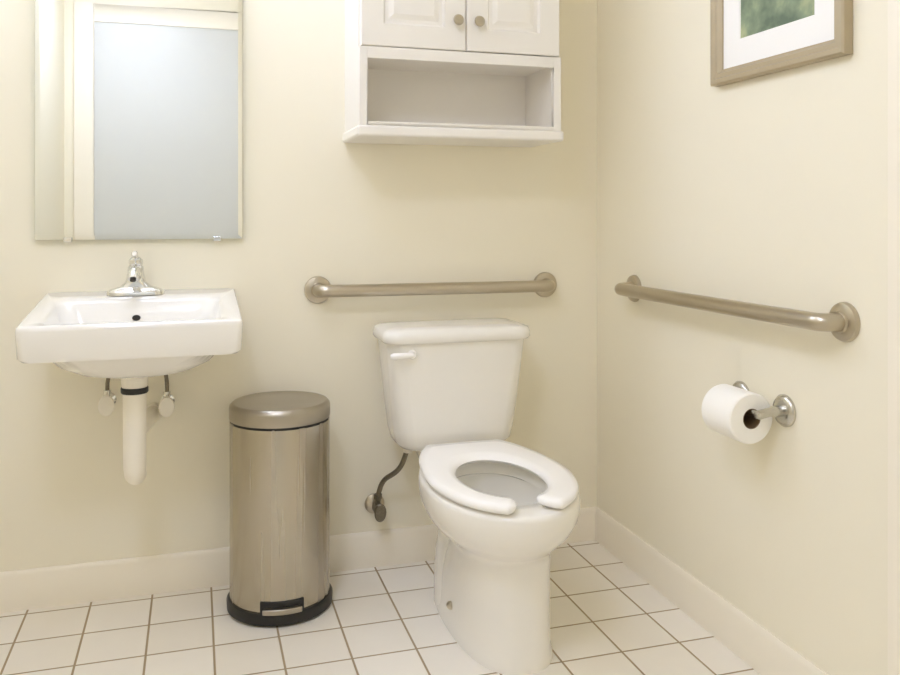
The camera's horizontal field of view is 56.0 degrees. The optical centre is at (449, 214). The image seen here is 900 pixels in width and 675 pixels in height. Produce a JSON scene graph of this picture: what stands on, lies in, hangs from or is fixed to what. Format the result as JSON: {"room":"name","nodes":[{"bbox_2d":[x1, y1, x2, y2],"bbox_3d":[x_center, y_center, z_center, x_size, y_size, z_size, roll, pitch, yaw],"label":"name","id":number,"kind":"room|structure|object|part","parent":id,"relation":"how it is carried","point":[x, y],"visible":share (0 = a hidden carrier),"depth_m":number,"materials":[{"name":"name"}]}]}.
{"room":"public restroom","nodes":[
{"label":"public restroom","id":0,"kind":"room"},
{"bbox_2d":[0,0,596,571],"bbox_3d":[-0.476,-0.160,2.530,2.170,2.440,0.100,0,0,-17],"label":"wall","id":1,"kind":"structure","parent":0,"point":[315,203],"depth_m":2.49,"materials":[{"name":"beige paint"}]},
{"bbox_2d":[98,378,115,415],"bbox_3d":[-0.925,0.448,2.297,0.052,0.185,0.086,0,0,-17],"label":"supply valve","id":2,"kind":"object","parent":1,"relation":"attached to","point":[106,404],"visible":0.79,"depth_m":2.26,"materials":[{"name":"silver metal"}]},
{"bbox_3d":[-0.918,0.512,2.259,0.042,0.056,0.011,0,0,-17],"label":"handle","id":3,"kind":"part","parent":2,"relation":"part of","materials":[{"name":"white plastic"}]},
{"bbox_2d":[15,288,242,378],"bbox_3d":[-0.795,0.309,2.159,0.498,0.193,0.425,0,0,-17],"label":"sink","id":4,"kind":"object","parent":1,"relation":"attached to","point":[96,334],"visible":1,"depth_m":2.00,"materials":[{"name":"white ceramic"}]},
{"bbox_2d":[107,251,164,295],"bbox_3d":[-0.840,0.159,2.253,0.148,0.122,0.148,0,0,-17],"label":"faucet","id":5,"kind":"object","parent":4,"relation":"on","point":[135,284],"visible":1,"depth_m":2.28,"materials":[{"name":"silver metal"}]},
{"bbox_3d":[-0.837,0.163,2.243,0.034,0.050,0.129,0,0,-17],"label":"spout","id":6,"kind":"part","parent":5,"relation":"part of","materials":[{"name":"silver metal"}]},
{"bbox_3d":[-0.848,0.118,2.280,0.038,0.041,0.078,0,0,-17],"label":"lever","id":7,"kind":"part","parent":5,"relation":"part of","materials":[{"name":"silver metal"}]},
{"bbox_2d":[121,377,161,484],"bbox_3d":[-0.805,0.540,2.232,0.066,0.284,0.289,0,0,-7],"label":"trap","id":8,"kind":"object","parent":4,"relation":"attached to","point":[138,418],"visible":0.91,"depth_m":2.10,"materials":[{"name":"white plastic"}]},
{"bbox_3d":[-0.811,0.574,2.250,0.038,0.076,0.206,0,0,-8],"label":"wall arm","id":9,"kind":"part","parent":8,"relation":"part of","materials":[{"name":"white plastic"}]},
{"bbox_2d":[35,0,241,241],"bbox_3d":[-0.856,-0.382,2.351,0.541,0.916,0.022,0,0,-17],"label":"wall mirror","id":10,"kind":"object","parent":1,"relation":"attached to","point":[138,103],"visible":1,"depth_m":2.34,"materials":[{"name":"clear glass"}]},
{"bbox_2d":[158,375,174,416],"bbox_3d":[-0.783,0.454,2.340,0.042,0.198,0.086,0,0,-17],"label":"supply valve","id":11,"kind":"object","parent":1,"relation":"attached to","point":[166,407],"visible":0.82,"depth_m":2.30,"materials":[{"name":"silver metal"}]},
{"bbox_3d":[-0.772,0.525,2.303,0.042,0.056,0.011,0,0,-17],"label":"handle","id":12,"kind":"part","parent":11,"relation":"part of","materials":[{"name":"white plastic"}]},
{"bbox_2d":[0,506,597,612],"bbox_3d":[-0.459,1.008,2.475,1.970,0.104,0.014,0,0,-17],"label":"baseboard","id":13,"kind":"structure","parent":1,"relation":"attached to","point":[52,586],"depth_m":2.37,"materials":[{"name":"beige paint"}]},
{"bbox_2d":[365,449,411,521],"bbox_3d":[-0.191,0.789,2.493,0.165,0.226,0.084,0,0,45],"label":"supply valve","id":14,"kind":"object","parent":1,"relation":"attached to","point":[374,503],"visible":0.95,"depth_m":2.48,"materials":[{"name":"silver metal"}]},
{"bbox_3d":[-0.203,0.872,2.467,0.036,0.054,0.011,0,0,-17],"label":"handle","id":15,"kind":"part","parent":14,"relation":"part of","materials":[{"name":"metal"}]},
{"bbox_2d":[304,272,556,303],"bbox_3d":[-0.033,0.225,2.572,0.807,0.083,0.074,0,0,-17],"label":"grab bar","id":16,"kind":"object","parent":1,"relation":"attached to","point":[317,289],"visible":1,"depth_m":2.53,"materials":[{"name":"silver metal"}]},
{"bbox_2d":[342,0,563,146],"bbox_3d":[0.009,-0.581,2.485,0.635,0.738,0.267,0,0,-17],"label":"upper cabinet","id":17,"kind":"object","parent":1,"relation":"attached to","point":[418,72],"visible":1,"depth_m":2.44,"materials":[{"name":"white paint"}]},
{"bbox_3d":[-0.101,-0.688,2.350,0.300,0.456,0.018,0,0,-17],"label":"door","id":18,"kind":"part","parent":17,"relation":"part of","materials":[{"name":"white paint"}]},
{"bbox_3d":[0.022,-0.542,2.364,0.031,0.031,0.028,0,0,-17],"label":"knob","id":19,"kind":"part","parent":17,"relation":"part of","materials":[{"name":"silver metal"}]},
{"bbox_3d":[0.037,-0.349,2.390,0.595,0.218,0.020,0,0,-17],"label":"frame","id":20,"kind":"part","parent":17,"relation":"part of","materials":[{"name":"white paint"}]},
{"bbox_3d":[0.082,-0.542,2.382,0.031,0.031,0.028,0,0,-17],"label":"knob","id":21,"kind":"part","parent":17,"relation":"part of","materials":[{"name":"silver metal"}]},
{"bbox_3d":[0.181,-0.688,2.435,0.284,0.456,0.018,0,0,-17],"label":"door","id":22,"kind":"part","parent":17,"relation":"part of","materials":[{"name":"white paint"}]},
{"bbox_2d":[0,540,759,674],"bbox_3d":[-0.064,1.110,1.166,2.170,0.100,2.950,0,0,-17],"label":"floor","id":23,"kind":"structure","parent":0,"point":[606,619],"depth_m":2.12,"materials":[{"name":"beige tile"}]},
{"bbox_2d":[226,391,332,625],"bbox_3d":[-0.461,0.780,2.298,0.283,0.551,0.292,0,0,-17],"label":"pedal bin","id":24,"kind":"object","parent":23,"relation":"on","point":[280,440],"visible":1,"depth_m":2.19,"materials":[{"name":"silver metal"}]},
{"bbox_3d":[-0.462,0.528,2.302,0.270,0.046,0.270,0,0,-17],"label":"lid","id":25,"kind":"part","parent":24,"relation":"part of","materials":[{"name":"silver metal"}]},
{"bbox_2d":[373,318,579,674],"bbox_3d":[0.085,0.691,2.224,0.442,0.739,0.780,0,0,-17],"label":"toilet","id":26,"kind":"object","parent":23,"relation":"on","point":[500,508],"visible":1,"depth_m":2.18,"materials":[{"name":"ceramic"}]},
{"bbox_3d":[-0.129,0.392,2.344,0.078,0.026,0.032,0,0,-17],"label":"flush lever","id":27,"kind":"part","parent":26,"relation":"part of","materials":[{"name":"white plastic"}]},
{"bbox_3d":[0.003,0.517,2.494,0.416,0.315,0.195,0,0,-17],"label":"tank","id":28,"kind":"part","parent":26,"relation":"part of","materials":[{"name":"white ceramic"}]},
{"bbox_3d":[0.004,0.343,2.492,0.442,0.043,0.220,0,0,-17],"label":"tank lid","id":29,"kind":"part","parent":26,"relation":"part of","materials":[{"name":"white ceramic"}]},
{"bbox_3d":[0.112,0.648,2.122,0.362,0.023,0.545,0,0,-17],"label":"seat","id":30,"kind":"part","parent":26,"relation":"part of","materials":[{"name":"white plastic"}]},
{"bbox_2d":[597,0,887,674],"bbox_3d":[0.941,-0.160,1.417,0.100,2.440,2.850,0,0,-17],"label":"wall","id":31,"kind":"structure","parent":0,"point":[771,189],"depth_m":2.00,"materials":[{"name":"beige paint"}]},
{"bbox_2d":[595,507,828,674],"bbox_3d":[0.651,1.008,2.180,0.014,0.104,1.222,0,0,-17],"label":"baseboard","id":32,"kind":"structure","parent":31,"relation":"attached to","point":[763,651],"depth_m":2.16,"materials":[{"name":"beige paint"}]},
{"bbox_2d":[614,275,860,341],"bbox_3d":[0.641,0.220,2.109,0.074,0.085,0.936,0,0,-17],"label":"grab bar","id":33,"kind":"object","parent":31,"relation":"attached to","point":[843,320],"visible":1,"depth_m":1.86,"materials":[{"name":"silver metal"}]},
{"bbox_2d":[732,381,795,426],"bbox_3d":[0.687,0.438,1.949,0.078,0.072,0.230,0,0,-17],"label":"toilet paper holder","id":34,"kind":"object","parent":31,"relation":"attached to","point":[783,409],"visible":0.54,"depth_m":1.87,"materials":[{"name":"silver metal"}]},
{"bbox_2d":[701,384,771,443],"bbox_3d":[0.657,0.457,1.940,0.114,0.114,0.113,0,0,-17],"label":"toilet paper roll","id":35,"kind":"object","parent":34,"relation":"hanging from","point":[724,406],"visible":0.94,"depth_m":1.90,"materials":[{"name":"paper"}]},
{"bbox_3d":[0.705,0.440,1.872,0.069,0.027,0.024,0,0,-17],"label":"post","id":36,"kind":"part","parent":34,"relation":"part of","materials":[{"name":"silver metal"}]},
{"bbox_2d":[710,0,852,86],"bbox_3d":[0.728,-0.610,1.905,0.025,0.580,0.455,0,0,-17],"label":"framed picture","id":37,"kind":"object","parent":31,"relation":"attached to","point":[749,39],"visible":1,"depth_m":1.91,"materials":[{"name":"beige wood"}]},
{"bbox_2d":[741,0,813,37],"bbox_3d":[0.734,-0.610,1.906,0.001,0.379,0.254,0,0,-17],"label":"art print","id":38,"kind":"object","parent":37,"relation":"attached to","point":[759,18],"depth_m":1.92},
{"bbox_2d":[888,0,899,674],"bbox_3d":[0.842,-0.010,1.550,0.012,2.140,0.093,0,0,-17],"label":"trim","id":39,"kind":"structure","parent":31,"relation":"attached to","point":[893,5],"depth_m":1.58,"materials":[{"name":"beige paint"}]}
]}

